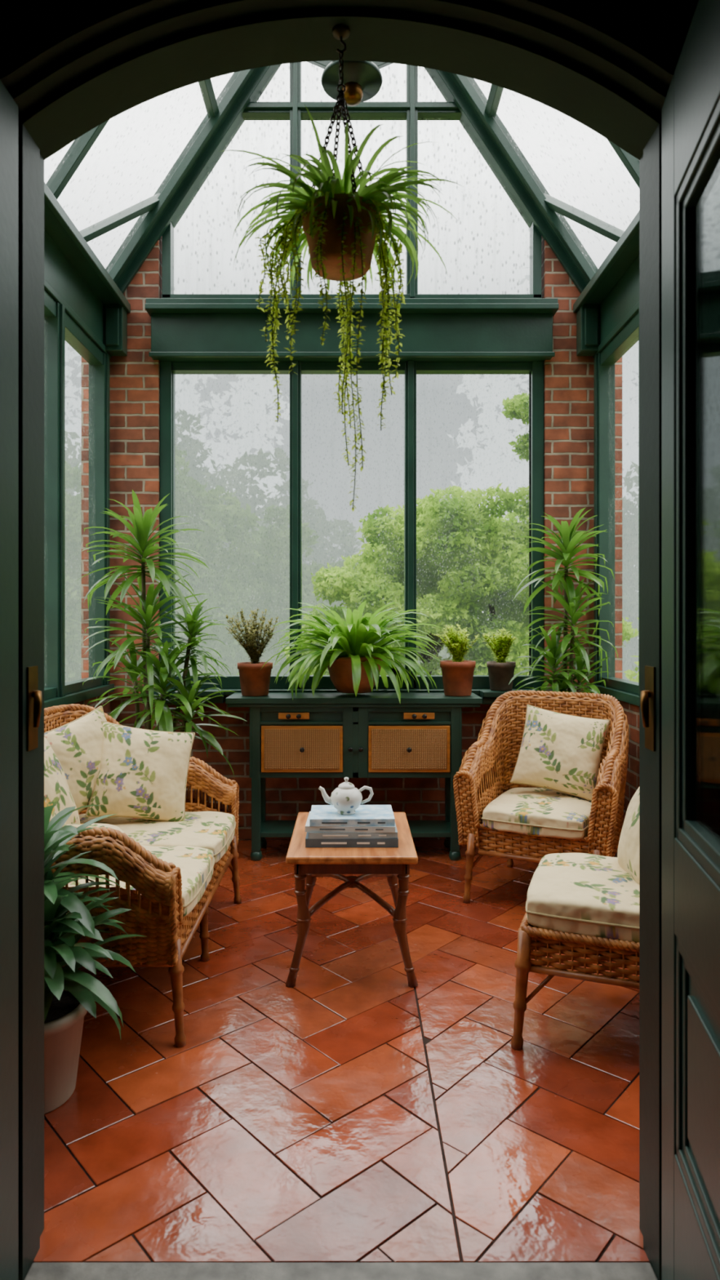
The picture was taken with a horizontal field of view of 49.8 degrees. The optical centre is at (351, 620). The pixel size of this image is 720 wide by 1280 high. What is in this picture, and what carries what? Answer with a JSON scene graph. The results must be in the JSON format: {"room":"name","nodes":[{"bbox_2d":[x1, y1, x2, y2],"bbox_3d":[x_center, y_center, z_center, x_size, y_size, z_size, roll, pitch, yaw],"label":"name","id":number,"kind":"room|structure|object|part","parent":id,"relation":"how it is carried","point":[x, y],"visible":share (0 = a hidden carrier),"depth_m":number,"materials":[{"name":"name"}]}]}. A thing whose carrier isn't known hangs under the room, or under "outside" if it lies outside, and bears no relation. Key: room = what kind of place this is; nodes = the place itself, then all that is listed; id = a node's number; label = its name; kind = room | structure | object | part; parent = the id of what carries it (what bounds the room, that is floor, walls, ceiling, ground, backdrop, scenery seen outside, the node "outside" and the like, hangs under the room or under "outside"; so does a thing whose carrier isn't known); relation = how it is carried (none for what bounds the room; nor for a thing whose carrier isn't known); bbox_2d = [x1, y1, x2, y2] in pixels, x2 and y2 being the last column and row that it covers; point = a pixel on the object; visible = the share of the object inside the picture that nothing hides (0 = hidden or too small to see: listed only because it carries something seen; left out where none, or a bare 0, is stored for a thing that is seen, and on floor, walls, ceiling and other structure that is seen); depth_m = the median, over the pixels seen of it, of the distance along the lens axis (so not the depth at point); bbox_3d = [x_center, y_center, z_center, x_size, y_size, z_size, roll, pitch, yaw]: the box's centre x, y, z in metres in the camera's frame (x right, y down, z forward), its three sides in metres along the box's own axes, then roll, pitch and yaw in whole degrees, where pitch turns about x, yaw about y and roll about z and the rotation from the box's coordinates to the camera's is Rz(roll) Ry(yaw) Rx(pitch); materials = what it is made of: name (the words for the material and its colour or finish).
{"room":"sunroom","nodes":[
{"label":"sunroom","id":0,"kind":"room"},
{"bbox_2d":[52,693,110,813],"bbox_3d":[-1.640,-0.080,3.365,0.200,3.160,3.170,0,0,0],"label":"wall","id":1,"kind":"structure","parent":0,"point":[106,708],"depth_m":4.76,"materials":[{"name":"red brick"}]},
{"bbox_2d":[44,289,114,708],"bbox_3d":[-1.580,-0.605,3.420,0.160,2.107,2.960,0,0,0],"label":"window","id":2,"kind":"structure","parent":1,"relation":"in","point":[60,328],"depth_m":4.08,"materials":[{"name":"green paint"}]},
{"bbox_2d":[44,182,130,358],"bbox_3d":[-1.550,-1.860,3.355,0.300,0.400,3.130,0,0,0],"label":"eaves","id":3,"kind":"object","parent":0,"point":[75,278],"depth_m":4.31,"materials":[{"name":"green metal"}]},
{"bbox_2d":[24,1262,657,1279],"bbox_3d":[-0.023,1.448,1.595,1.346,0.103,0.190,0,0,0],"label":"threshold","id":4,"kind":"object","parent":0,"point":[47,1270],"visible":1,"depth_m":1.66,"materials":[{"name":"stone"}]},
{"bbox_2d":[31,840,657,1277],"bbox_3d":[0.000,1.449,3.320,3.080,0.102,3.260,0,0,0],"label":"floor","id":5,"kind":"structure","parent":0,"point":[351,1112],"depth_m":2.27,"materials":[{"name":"tile"}]},
{"bbox_2d":[44,804,144,1114],"bbox_3d":[-0.937,0.962,2.289,0.614,0.877,0.675,0,0,0],"label":"potted houseplant","id":6,"kind":"object","parent":5,"relation":"on","point":[68,997],"visible":0.41,"depth_m":2.23,"materials":[{"name":"plant"}]},
{"bbox_2d":[44,703,241,1047],"bbox_3d":[-0.998,0.904,3.199,0.906,0.998,1.432,0,0,0],"label":"wicker sofa","id":7,"kind":"object","parent":5,"relation":"on","point":[165,871],"visible":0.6,"depth_m":2.60,"materials":[{"name":"wicker"}]},
{"bbox_2d":[44,735,79,824],"bbox_3d":[-1.239,0.700,3.050,0.217,0.435,0.456,0,0,6],"label":"throw pillow","id":8,"kind":"object","parent":7,"relation":"on","point":[57,793],"visible":0.27,"depth_m":3.09,"materials":[{"name":"fabric"}]},
{"bbox_2d":[44,706,106,813],"bbox_3d":[-1.220,0.645,3.499,0.192,0.488,0.501,0,0,40],"label":"throw pillow","id":9,"kind":"object","parent":7,"relation":"on","point":[77,744],"visible":0.39,"depth_m":3.43,"materials":[{"name":"fabric"}]},
{"bbox_2d":[62,823,129,837],"bbox_3d":[-1.020,0.855,2.980,0.367,0.123,0.371,0,0,-35],"label":"seat cushion","id":10,"kind":"object","parent":7,"relation":"on","point":[99,825],"visible":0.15,"depth_m":3.06,"materials":[{"name":"fabric"}]},
{"bbox_2d":[64,844,214,917],"bbox_3d":[-0.940,0.975,2.913,0.790,0.137,0.579,0,0,0],"label":"seat cushion","id":11,"kind":"object","parent":7,"relation":"on","point":[196,863],"depth_m":2.92,"materials":[{"name":"fabric"}]},
{"bbox_2d":[84,720,195,822],"bbox_3d":[-0.960,0.700,3.559,0.505,0.476,0.226,0,0,-21],"label":"throw pillow","id":12,"kind":"object","parent":7,"relation":"on","point":[143,774],"visible":0.98,"depth_m":3.50,"materials":[{"name":"fabric"}]},
{"bbox_2d":[79,811,235,863],"bbox_3d":[-0.940,0.975,3.488,0.790,0.137,0.579,0,0,0],"label":"seat cushion","id":13,"kind":"object","parent":7,"relation":"on","point":[215,831],"depth_m":3.40,"materials":[{"name":"fabric"}]},
{"bbox_2d":[75,489,247,776],"bbox_3d":[-1.100,0.339,4.334,0.850,2.123,0.917,0,0,-35],"label":"dracaena","id":14,"kind":"object","parent":5,"relation":"on","point":[157,674],"visible":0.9,"depth_m":4.29,"materials":[{"name":"plant"}]},
{"bbox_2d":[285,812,417,987],"bbox_3d":[0.000,1.149,3.270,0.508,0.513,0.690,0,0,0],"label":"coffee table","id":15,"kind":"object","parent":5,"relation":"on","point":[309,863],"visible":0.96,"depth_m":2.98,"materials":[{"name":"brown wood"}]},
{"bbox_2d":[305,804,398,847],"bbox_3d":[-0.001,0.837,3.169,0.366,0.109,0.253,0,0,0],"label":"books","id":16,"kind":"object","parent":15,"relation":"on","point":[371,825],"visible":0.98,"depth_m":3.05,"materials":[{"name":"paper"}]},
{"bbox_2d":[318,777,373,815],"bbox_3d":[-0.024,0.709,3.150,0.189,0.146,0.134,0,0,34],"label":"teapot","id":17,"kind":"object","parent":16,"relation":"on","point":[346,798],"visible":1,"depth_m":3.12,"materials":[{"name":"ceramic"}]},
{"bbox_2d":[225,692,482,860],"bbox_3d":[0.012,0.925,4.660,1.490,0.950,0.359,0,0,0],"label":"console table","id":18,"kind":"object","parent":5,"relation":"on","point":[324,735],"visible":0.95,"depth_m":4.52,"materials":[{"name":"green paint"}]},
{"bbox_2d":[225,608,278,696],"bbox_3d":[-0.608,0.186,4.648,0.314,0.526,0.371,0,0,-25],"label":"potted herb","id":19,"kind":"object","parent":18,"relation":"on","point":[255,681],"visible":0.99,"depth_m":4.60,"materials":[{"name":"plant"}]},
{"bbox_2d":[261,600,442,702],"bbox_3d":[0.020,0.171,4.484,1.100,0.584,0.801,0,0,0],"label":"spider plant","id":20,"kind":"object","parent":18,"relation":"on","point":[357,651],"visible":1,"depth_m":4.50,"materials":[{"name":"green plant"}]},
{"bbox_2d":[434,624,479,696],"bbox_3d":[0.614,0.235,4.639,0.258,0.427,0.223,0,0,-37],"label":"potted herb","id":21,"kind":"object","parent":18,"relation":"on","point":[457,673],"visible":1,"depth_m":4.59,"materials":[{"name":"ceramic"}]},
{"bbox_2d":[453,689,629,903],"bbox_3d":[1.016,0.899,4.022,0.794,1.008,0.746,0,0,27],"label":"wicker armchair","id":22,"kind":"object","parent":5,"relation":"on","point":[529,815],"visible":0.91,"depth_m":3.86,"materials":[{"name":"wicker"}]},
{"bbox_2d":[481,787,591,839],"bbox_3d":[0.990,0.975,3.970,0.514,0.138,0.630,0,0,27],"label":"seat cushion","id":23,"kind":"object","parent":22,"relation":"on","point":[514,813],"depth_m":3.77,"materials":[{"name":"fabric"}]},
{"bbox_2d":[510,704,610,801],"bbox_3d":[1.095,0.690,4.079,0.495,0.464,0.226,0,0,22],"label":"throw pillow","id":24,"kind":"object","parent":22,"relation":"on","point":[559,752],"visible":0.98,"depth_m":4.02,"materials":[{"name":"fabric"}]},
{"bbox_2d":[508,507,618,853],"bbox_3d":[1.206,0.366,4.571,0.567,2.068,0.558,0,0,0],"label":"dracaena","id":25,"kind":"object","parent":5,"relation":"on","point":[561,682],"visible":0.73,"depth_m":4.59,"materials":[{"name":"plant"}]},
{"bbox_2d":[511,853,639,1050],"bbox_3d":[0.989,0.950,2.687,0.770,0.903,0.626,0,0,21],"label":"chair","id":26,"kind":"object","parent":5,"relation":"on","point":[585,905],"visible":0.6,"depth_m":2.52,"materials":[{"name":"fabric"}]},
{"bbox_2d":[525,853,639,942],"bbox_3d":[0.941,0.960,2.705,0.610,0.148,0.580,0,0,21],"label":"seat cushion","id":27,"kind":"object","parent":26,"relation":"on","point":[572,897],"depth_m":2.53,"materials":[{"name":"fabric"}]},
{"bbox_2d":[617,786,639,884],"bbox_3d":[1.059,0.750,2.740,0.200,0.393,0.415,0,0,7],"label":"throw pillow","id":28,"kind":"object","parent":26,"relation":"on","point":[628,853],"visible":0.27,"depth_m":2.71,"materials":[{"name":"fabric"}]},
{"bbox_2d":[0,0,698,33],"bbox_3d":[0.000,-1.575,1.690,3.900,6.150,0.180,0,0,0],"label":"wall","id":29,"kind":"structure","parent":0,"point":[680,13],"depth_m":1.60,"materials":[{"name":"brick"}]},
{"bbox_2d":[0,80,17,1279],"bbox_3d":[-0.708,0.170,1.285,0.045,2.440,0.600,0,0,1],"label":"leaf","id":30,"kind":"object","parent":29,"relation":"attached to","point":[8,107],"visible":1,"depth_m":1.53,"materials":[{"name":"green paint"}]},
{"bbox_2d":[217,24,463,511],"bbox_3d":[-0.016,-0.751,1.681,0.537,1.050,0.393,0,0,-2],"label":"hanging planter","id":31,"kind":"object","parent":29,"relation":"hanging from","point":[343,226],"visible":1,"depth_m":1.64,"materials":[{"name":"plant"}]},
{"bbox_3d":[-0.023,-1.071,1.680,0.123,0.410,0.119,0,0,22],"label":"chain","id":32,"kind":"part","parent":31,"relation":"part of","materials":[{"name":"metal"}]},
{"bbox_3d":[-0.023,-0.819,1.680,0.170,0.118,0.170,0,0,0],"label":"pot","id":33,"kind":"part","parent":31,"relation":"part of","materials":[{"name":"ceramic"}]},
{"bbox_2d":[0,0,719,1279],"bbox_3d":[-0.023,0.002,1.673,1.586,2.797,0.225,0,0,0],"label":"trim","id":34,"kind":"structure","parent":29,"relation":"attached to","point":[69,68],"depth_m":1.66,"materials":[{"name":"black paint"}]},
{"bbox_2d":[662,0,719,1279],"bbox_3d":[0.606,0.170,1.294,0.045,2.440,0.600,0,0,10],"label":"leaf","id":35,"kind":"object","parent":29,"relation":"attached to","point":[691,109],"visible":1,"depth_m":1.44,"materials":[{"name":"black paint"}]},
{"bbox_2d":[108,236,593,839],"bbox_3d":[0.000,-0.506,5.030,3.480,4.012,0.240,0,0,0],"label":"wall","id":36,"kind":"structure","parent":0,"point":[135,377],"depth_m":4.91,"materials":[{"name":"red brick"}]},
{"bbox_2d":[45,60,639,293],"bbox_3d":[0.000,-3.271,3.375,3.209,2.490,3.150,0,0,0],"label":"roof rafters","id":37,"kind":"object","parent":36,"relation":"attached to","point":[156,212],"depth_m":4.82,"materials":[{"name":"green metal"}]},
{"bbox_2d":[142,688,552,704],"bbox_3d":[0.015,0.475,4.920,2.630,0.080,0.400,0,0,0],"label":"windowsill","id":38,"kind":"object","parent":36,"relation":"attached to","point":[489,696],"visible":0.18,"depth_m":4.84,"materials":[{"name":"green paint"}]},
{"bbox_2d":[482,626,515,690],"bbox_3d":[0.926,0.237,4.835,0.219,0.394,0.195,0,0,23],"label":"potted herb","id":39,"kind":"object","parent":38,"relation":"on","point":[500,671],"visible":0.99,"depth_m":4.78,"materials":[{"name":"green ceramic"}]},
{"bbox_2d":[144,297,559,362],"bbox_3d":[0.000,-1.825,4.915,2.560,0.350,0.250,0,0,0],"label":"crossbeam","id":40,"kind":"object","parent":36,"relation":"attached to","point":[184,330],"depth_m":4.86,"materials":[{"name":"green paint"}]},
{"bbox_2d":[160,360,543,688],"bbox_3d":[0.000,-0.607,4.973,2.444,2.082,0.115,0,0,0],"label":"window","id":41,"kind":"structure","parent":36,"relation":"in","point":[410,369],"depth_m":4.93,"materials":[{"name":"green paint"}]},
{"bbox_2d":[161,62,542,297],"bbox_3d":[0.000,-3.198,4.980,2.420,2.394,0.130,0,0,0],"label":"window","id":42,"kind":"structure","parent":36,"relation":"in","point":[411,111],"depth_m":4.93,"materials":[{"name":"green paint"}]},
{"bbox_2d":[320,60,382,106],"bbox_3d":[0.000,-3.318,3.400,0.270,2.097,0.270,0,0,0],"label":"pendant lamp","id":43,"kind":"object","parent":36,"relation":"hanging from","point":[362,80],"visible":0.72,"depth_m":3.36,"materials":[{"name":"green metal"}]},
{"bbox_2d":[65,266,638,639],"bbox_3d":[0.203,-5.933,32.209,29.765,18.447,6.894,0,0,0],"label":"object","id":44,"kind":"object","parent":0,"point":[247,421],"visible":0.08,"depth_m":31.44,"materials":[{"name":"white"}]},
{"bbox_2d":[573,211,639,358],"bbox_3d":[1.550,-1.860,3.355,0.300,0.400,3.130,0,0,0],"label":"eaves","id":45,"kind":"object","parent":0,"point":[610,300],"depth_m":4.49,"materials":[{"name":"green metal"}]},
{"bbox_2d":[600,700,639,857],"bbox_3d":[1.640,-0.080,3.365,0.200,3.160,3.170,0,0,0],"label":"wall","id":46,"kind":"structure","parent":0,"point":[632,711],"depth_m":4.26,"materials":[{"name":"red brick"}]},
{"bbox_2d":[589,306,639,706],"bbox_3d":[1.580,-0.605,3.420,0.160,2.107,2.960,0,0,0],"label":"window","id":47,"kind":"structure","parent":46,"relation":"in","point":[623,690],"depth_m":4.80,"materials":[{"name":"green paint"}]},
{"label":"outside","id":48,"kind":"structure","parent":0,"visible":0},
{"label":"ground","id":49,"kind":"structure","parent":48,"visible":0},
{"bbox_2d":[81,356,88,679],"bbox_3d":[-1.690,-0.220,5.293,0.280,3.520,0.275,0,0,0],"label":"brick pier","id":50,"kind":"structure","parent":49,"relation":"on","point":[85,365],"depth_m":5.16,"materials":[{"name":"red brick"}]},
{"bbox_2d":[65,445,265,682],"bbox_3d":[-4.583,-0.631,14.878,6.001,5.990,3.436,0,0,0],"label":"tree","id":51,"kind":"object","parent":49,"relation":"on","point":[191,499],"visible":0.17,"depth_m":14.65,"materials":[{"name":"green plant"}]},
{"bbox_2d":[65,408,361,659],"bbox_3d":[-7.721,-1.959,23.894,18.246,10.442,6.084,0,0,0],"label":"tree","id":52,"kind":"object","parent":49,"relation":"on","point":[323,527],"visible":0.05,"depth_m":23.48,"materials":[{"name":"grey plant"}]},
{"bbox_2d":[197,670,239,675],"bbox_3d":[-1.731,1.323,10.537,3.221,1.379,1.655,0,0,0],"label":"shrub","id":53,"kind":"object","parent":49,"relation":"on","point":[237,673],"visible":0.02,"depth_m":10.28,"materials":[{"name":"green plant"}]},
{"bbox_2d":[221,504,474,675],"bbox_3d":[-0.081,-0.038,16.990,6.295,4.988,3.343,0,0,0],"label":"tree","id":54,"kind":"object","parent":49,"relation":"on","point":[270,588],"visible":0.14,"depth_m":16.42,"materials":[{"name":"green plant"}]},
{"bbox_2d":[282,482,638,675],"bbox_3d":[1.105,-0.043,8.886,3.846,3.193,2.237,0,0,-2],"label":"tree","id":55,"kind":"object","parent":49,"relation":"on","point":[468,559],"visible":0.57,"depth_m":8.21,"materials":[{"name":"green plant"}]},
{"bbox_2d":[501,392,528,526],"bbox_3d":[2.179,-0.504,8.298,1.100,4.110,1.269,0,0,0],"label":"tree","id":56,"kind":"object","parent":49,"relation":"on","point":[517,407],"visible":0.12,"depth_m":8.44,"materials":[{"name":"green plant"}]},
{"bbox_2d":[500,461,638,679],"bbox_3d":[8.988,-1.778,20.046,10.808,9.805,5.055,0,0,0],"label":"tree","id":57,"kind":"object","parent":49,"relation":"on","point":[629,522],"visible":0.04,"depth_m":19.29,"materials":[{"name":"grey plant"}]},
{"bbox_2d":[614,356,622,679],"bbox_3d":[1.690,-0.220,5.293,0.280,3.520,0.275,0,0,0],"label":"brick pier","id":58,"kind":"structure","parent":49,"relation":"on","point":[618,365],"depth_m":5.16,"materials":[{"name":"red brick"}]},
{"bbox_2d":[622,617,638,682],"bbox_3d":[4.257,0.251,6.444,3.922,3.502,2.395,0,0,0],"label":"shrub","id":59,"kind":"object","parent":49,"relation":"on","point":[629,674],"visible":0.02,"depth_m":6.96,"materials":[{"name":"green plant"}]}
]}

